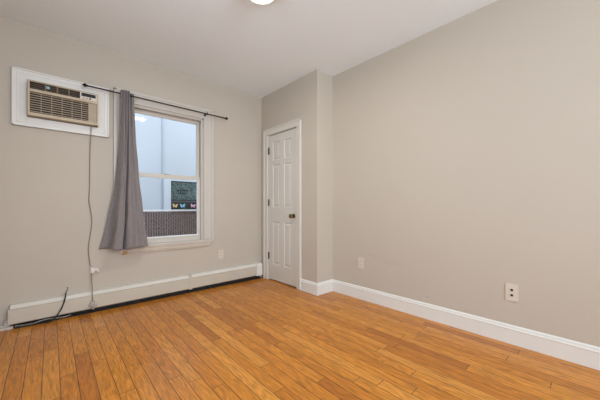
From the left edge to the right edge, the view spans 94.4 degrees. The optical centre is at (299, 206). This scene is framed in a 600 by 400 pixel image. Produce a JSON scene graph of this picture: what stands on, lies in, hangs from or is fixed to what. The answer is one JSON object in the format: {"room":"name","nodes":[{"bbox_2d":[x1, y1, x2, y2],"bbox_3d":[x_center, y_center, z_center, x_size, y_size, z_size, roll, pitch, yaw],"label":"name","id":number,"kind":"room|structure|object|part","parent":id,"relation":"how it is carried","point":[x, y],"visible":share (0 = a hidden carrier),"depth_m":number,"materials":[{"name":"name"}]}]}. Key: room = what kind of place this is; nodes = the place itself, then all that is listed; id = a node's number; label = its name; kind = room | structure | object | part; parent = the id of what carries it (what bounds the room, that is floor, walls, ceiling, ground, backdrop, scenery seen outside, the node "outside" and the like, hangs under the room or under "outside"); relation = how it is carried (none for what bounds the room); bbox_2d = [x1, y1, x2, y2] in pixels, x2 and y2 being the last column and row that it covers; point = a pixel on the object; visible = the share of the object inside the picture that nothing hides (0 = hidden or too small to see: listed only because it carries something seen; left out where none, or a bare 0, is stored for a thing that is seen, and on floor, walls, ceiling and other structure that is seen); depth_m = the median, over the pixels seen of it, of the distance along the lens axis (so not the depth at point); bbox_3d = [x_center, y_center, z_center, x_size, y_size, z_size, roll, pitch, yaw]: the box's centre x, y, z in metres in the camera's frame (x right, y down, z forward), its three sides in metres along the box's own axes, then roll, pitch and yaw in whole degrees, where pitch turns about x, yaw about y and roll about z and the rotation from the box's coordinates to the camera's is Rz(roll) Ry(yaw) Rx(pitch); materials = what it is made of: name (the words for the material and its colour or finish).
{"room":"empty bedroom","nodes":[
{"label":"empty bedroom","id":0,"kind":"room"},
{"bbox_2d":[0,16,260,326],"bbox_3d":[-1.429,-0.255,3.410,4.170,2.660,0.220,0,0,-42],"label":"wall","id":1,"kind":"structure","parent":0,"point":[45,215],"depth_m":2.68,"materials":[{"name":"beige paint"}]},
{"bbox_2d":[12,66,108,137],"bbox_3d":[-2.177,-0.941,2.571,0.681,0.488,0.030,0,0,-42],"label":"frame","id":2,"kind":"object","parent":1,"relation":"attached to","point":[20,76],"visible":0.94,"depth_m":2.50,"materials":[{"name":"white paint"}]},
{"bbox_2d":[27,79,98,308],"bbox_3d":[-2.260,-0.055,2.677,0.502,2.060,0.440,0,0,-42],"label":"air conditioner","id":3,"kind":"object","parent":1,"relation":"attached to","point":[46,101],"visible":0.99,"depth_m":2.52,"materials":[{"name":"beige plastic"}]},
{"bbox_2d":[30,81,87,120],"bbox_3d":[-2.135,-0.942,2.527,0.465,0.269,0.005,0,0,-42],"label":"vent","id":4,"kind":"object","parent":3,"relation":"attached to","point":[47,100],"depth_m":2.49,"materials":[{"name":"beige plastic"}]},
{"bbox_3d":[-2.274,-0.934,2.682,0.485,0.295,0.414,0,0,-42],"label":"casing","id":5,"kind":"part","parent":3,"relation":"part of","materials":[{"name":"beige plastic"}]},
{"bbox_3d":[-2.131,-0.934,2.523,0.489,0.302,0.034,0,0,-42],"label":"frame","id":6,"kind":"part","parent":3,"relation":"part of","materials":[{"name":"beige plastic"}]},
{"bbox_2d":[30,92,96,122],"bbox_3d":[-2.127,-0.897,2.518,0.461,0.176,0.010,0,0,-42],"label":"grille","id":7,"kind":"object","parent":3,"relation":"attached to","point":[45,104],"depth_m":2.51,"materials":[{"name":"beige plastic"}]},
{"bbox_3d":[-2.002,-1.042,2.631,0.125,0.065,0.013,0,0,-42],"label":"control panel","id":8,"kind":"part","parent":3,"relation":"part of","materials":[{"name":"white plastic"}]},
{"bbox_3d":[-2.021,-0.106,2.681,0.034,1.362,0.061,0,0,-42],"label":"power cord","id":9,"kind":"part","parent":3,"relation":"part of","materials":[{"name":"white plastic"}]},
{"bbox_2d":[8,262,262,326],"bbox_3d":[-1.494,0.904,3.152,2.512,0.222,0.075,0,0,-42],"label":"baseboard heater","id":10,"kind":"object","parent":1,"relation":"attached to","point":[42,310],"visible":0.98,"depth_m":2.86,"materials":[{"name":"metal"}]},
{"bbox_2d":[10,264,255,309],"bbox_3d":[-1.525,0.827,3.128,2.410,0.047,0.069,0,0,-42],"label":"hood","id":11,"kind":"object","parent":10,"relation":"attached to","point":[250,267],"depth_m":2.89,"materials":[{"name":"metal"}]},
{"bbox_2d":[82,83,227,119],"bbox_3d":[-1.495,-1.138,3.103,1.490,0.044,0.092,0,0,-42],"label":"curtain rod","id":12,"kind":"object","parent":1,"relation":"attached to","point":[84,84],"visible":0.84,"depth_m":2.99,"materials":[{"name":"black metal"}]},
{"bbox_2d":[99,89,147,250],"bbox_3d":[-1.768,-0.369,2.809,0.414,1.603,0.163,0,0,-42],"label":"curtain","id":13,"kind":"object","parent":12,"relation":"hanging from","point":[125,225],"visible":1,"depth_m":2.79,"materials":[{"name":"grey fabric"}]},
{"bbox_2d":[113,87,213,254],"bbox_3d":[-1.559,-0.362,3.247,1.070,1.714,0.228,0,0,-42],"label":"window","id":14,"kind":"structure","parent":1,"relation":"in","point":[204,178],"depth_m":3.38,"materials":[{"name":"white paint"}]},
{"bbox_3d":[-1.573,-0.710,3.264,0.788,0.746,0.032,0,0,-42],"label":"sash","id":15,"kind":"part","parent":14,"relation":"part of","materials":[{"name":"plastic"}]},
{"bbox_3d":[-1.549,0.016,3.237,0.788,0.778,0.032,0,0,-42],"label":"sash","id":16,"kind":"part","parent":14,"relation":"part of","materials":[{"name":"glass"}]},
{"bbox_3d":[-1.559,0.413,3.247,1.070,0.016,0.228,0,0,-42],"label":"sill","id":17,"kind":"part","parent":14,"relation":"part of","materials":[{"name":"white paint"}]},
{"bbox_2d":[218,249,222,258],"bbox_3d":[-1.030,0.613,3.614,0.072,0.116,0.008,0,0,-42],"label":"wall outlet","id":18,"kind":"object","parent":1,"relation":"attached to","point":[220,252],"visible":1,"depth_m":3.61,"materials":[{"name":"white plastic"}]},
{"bbox_2d":[0,0,496,97],"bbox_3d":[0.620,-1.635,1.129,4.170,0.100,6.352,0,0,-42],"label":"ceiling","id":19,"kind":"structure","parent":0,"point":[246,46],"depth_m":2.50,"materials":[{"name":"paint"}]},
{"bbox_2d":[250,0,274,3],"bbox_3d":[-0.278,-1.540,1.980,0.268,0.090,0.268,0,0,-42],"label":"ceiling light","id":20,"kind":"object","parent":19,"relation":"attached to","point":[254,1],"visible":1,"depth_m":2.04,"materials":[{"name":"white glass"}]},
{"bbox_2d":[261,69,323,282],"bbox_3d":[-0.140,-0.285,3.657,0.110,2.600,1.135,0,0,-42],"label":"wall","id":21,"kind":"structure","parent":0,"point":[303,98],"depth_m":3.29,"materials":[{"name":"beige paint"}]},
{"bbox_2d":[268,128,295,286],"bbox_3d":[-0.251,0.006,3.679,0.105,1.990,0.611,0,0,-42],"label":"door","id":22,"kind":"structure","parent":21,"relation":"in","point":[282,146],"depth_m":3.68,"materials":[{"name":"paint"}]},
{"bbox_2d":[263,118,300,289],"bbox_3d":[-0.213,-0.036,3.719,0.136,2.103,0.786,0,0,-42],"label":"trim","id":23,"kind":"structure","parent":21,"relation":"attached to","point":[296,123],"depth_m":3.66,"materials":[{"name":"paint"}]},
{"bbox_2d":[300,279,316,295],"bbox_3d":[0.107,0.945,3.286,0.018,0.140,0.288,0,0,-42],"label":"baseboard","id":24,"kind":"structure","parent":21,"relation":"attached to","point":[307,286],"depth_m":3.28,"materials":[{"name":"white paint"}]},
{"bbox_2d":[0,277,599,399],"bbox_3d":[0.693,1.045,1.047,4.170,0.060,6.132,0,0,-42],"label":"floor","id":25,"kind":"structure","parent":0,"point":[261,338],"depth_m":1.88,"materials":[{"name":"brown wood"}]},
{"bbox_2d":[0,319,12,331],"bbox_3d":[-2.456,0.977,2.291,0.130,0.074,0.070,0,0,-42],"label":"pipe fitting","id":26,"kind":"object","parent":25,"relation":"on","point":[5,326],"visible":0.88,"depth_m":2.30,"materials":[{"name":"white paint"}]},
{"bbox_2d":[15,287,67,327],"bbox_3d":[-2.239,0.873,2.421,0.344,0.281,0.040,0,0,-42],"label":"coaxial cable","id":27,"kind":"object","parent":25,"relation":"on","point":[67,287],"visible":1,"depth_m":2.45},
{"bbox_2d":[324,73,332,280],"bbox_3d":[0.584,-0.285,3.611,0.906,2.600,0.100,0,0,-42],"label":"wall","id":28,"kind":"structure","parent":0,"point":[328,79],"depth_m":3.33,"materials":[{"name":"beige paint"}]},
{"bbox_2d":[317,279,332,295],"bbox_3d":[0.297,0.945,3.274,0.284,0.140,0.018,0,0,-42],"label":"baseboard","id":29,"kind":"structure","parent":28,"relation":"attached to","point":[323,287],"depth_m":3.27,"materials":[{"name":"white paint"}]},
{"bbox_2d":[333,0,599,346],"bbox_3d":[2.067,-0.285,1.605,0.120,2.600,4.867,0,0,-42],"label":"wall","id":30,"kind":"structure","parent":0,"point":[466,151],"depth_m":2.20,"materials":[{"name":"beige paint"}]},
{"bbox_2d":[358,257,363,268],"bbox_3d":[0.672,0.615,3.062,0.008,0.118,0.072,0,0,-42],"label":"wall outlet","id":31,"kind":"object","parent":30,"relation":"attached to","point":[360,260],"visible":1,"depth_m":3.06,"materials":[{"name":"white plastic"}]},
{"bbox_2d":[333,279,599,370],"bbox_3d":[1.975,0.945,1.603,0.018,0.140,4.747,0,0,-42],"label":"baseboard","id":32,"kind":"structure","parent":30,"relation":"attached to","point":[583,354],"depth_m":2.17,"materials":[{"name":"white paint"}]},
{"bbox_2d":[506,283,518,301],"bbox_3d":[1.570,0.634,2.060,0.009,0.126,0.078,0,0,-42],"label":"wall outlet","id":33,"kind":"object","parent":30,"relation":"attached to","point":[512,290],"visible":1,"depth_m":2.06,"materials":[{"name":"white plastic"}]},
{"label":"outside","id":34,"kind":"structure","parent":0,"visible":0},
{"bbox_3d":[-2.349,1.565,6.359,13.000,0.100,5.398,0,0,-42],"label":"ground","id":35,"kind":"structure","parent":34,"visible":0},
{"bbox_2d":[135,113,195,235],"bbox_3d":[-2.603,-0.835,5.893,10.000,4.700,0.316,0,0,-42],"label":"window pane","id":36,"kind":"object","parent":35,"relation":"on","point":[163,146],"visible":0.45,"depth_m":5.62,"materials":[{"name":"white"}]},
{"bbox_3d":[-2.401,-0.192,5.931,0.688,0.693,0.030,0,0,-42],"label":"sash","id":37,"kind":"part","parent":36,"relation":"part of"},
{"bbox_2d":[172,182,195,199],"bbox_3d":[-2.407,-0.333,5.937,0.650,0.365,0.004,0,0,-42],"label":"sign","id":38,"kind":"object","parent":36,"relation":"hanging from","point":[180,190],"depth_m":5.88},
{"bbox_2d":[143,209,195,236],"bbox_3d":[-2.023,0.755,4.476,3.230,1.520,0.060,0,0,-42],"label":"fence","id":39,"kind":"object","parent":35,"relation":"on","point":[159,220],"visible":0.03,"depth_m":4.42,"materials":[{"name":"metal"}]},
{"bbox_3d":[-2.010,0.055,4.484,3.200,0.028,0.040,0,0,-42],"label":"rail","id":40,"kind":"part","parent":39,"relation":"part of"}
]}

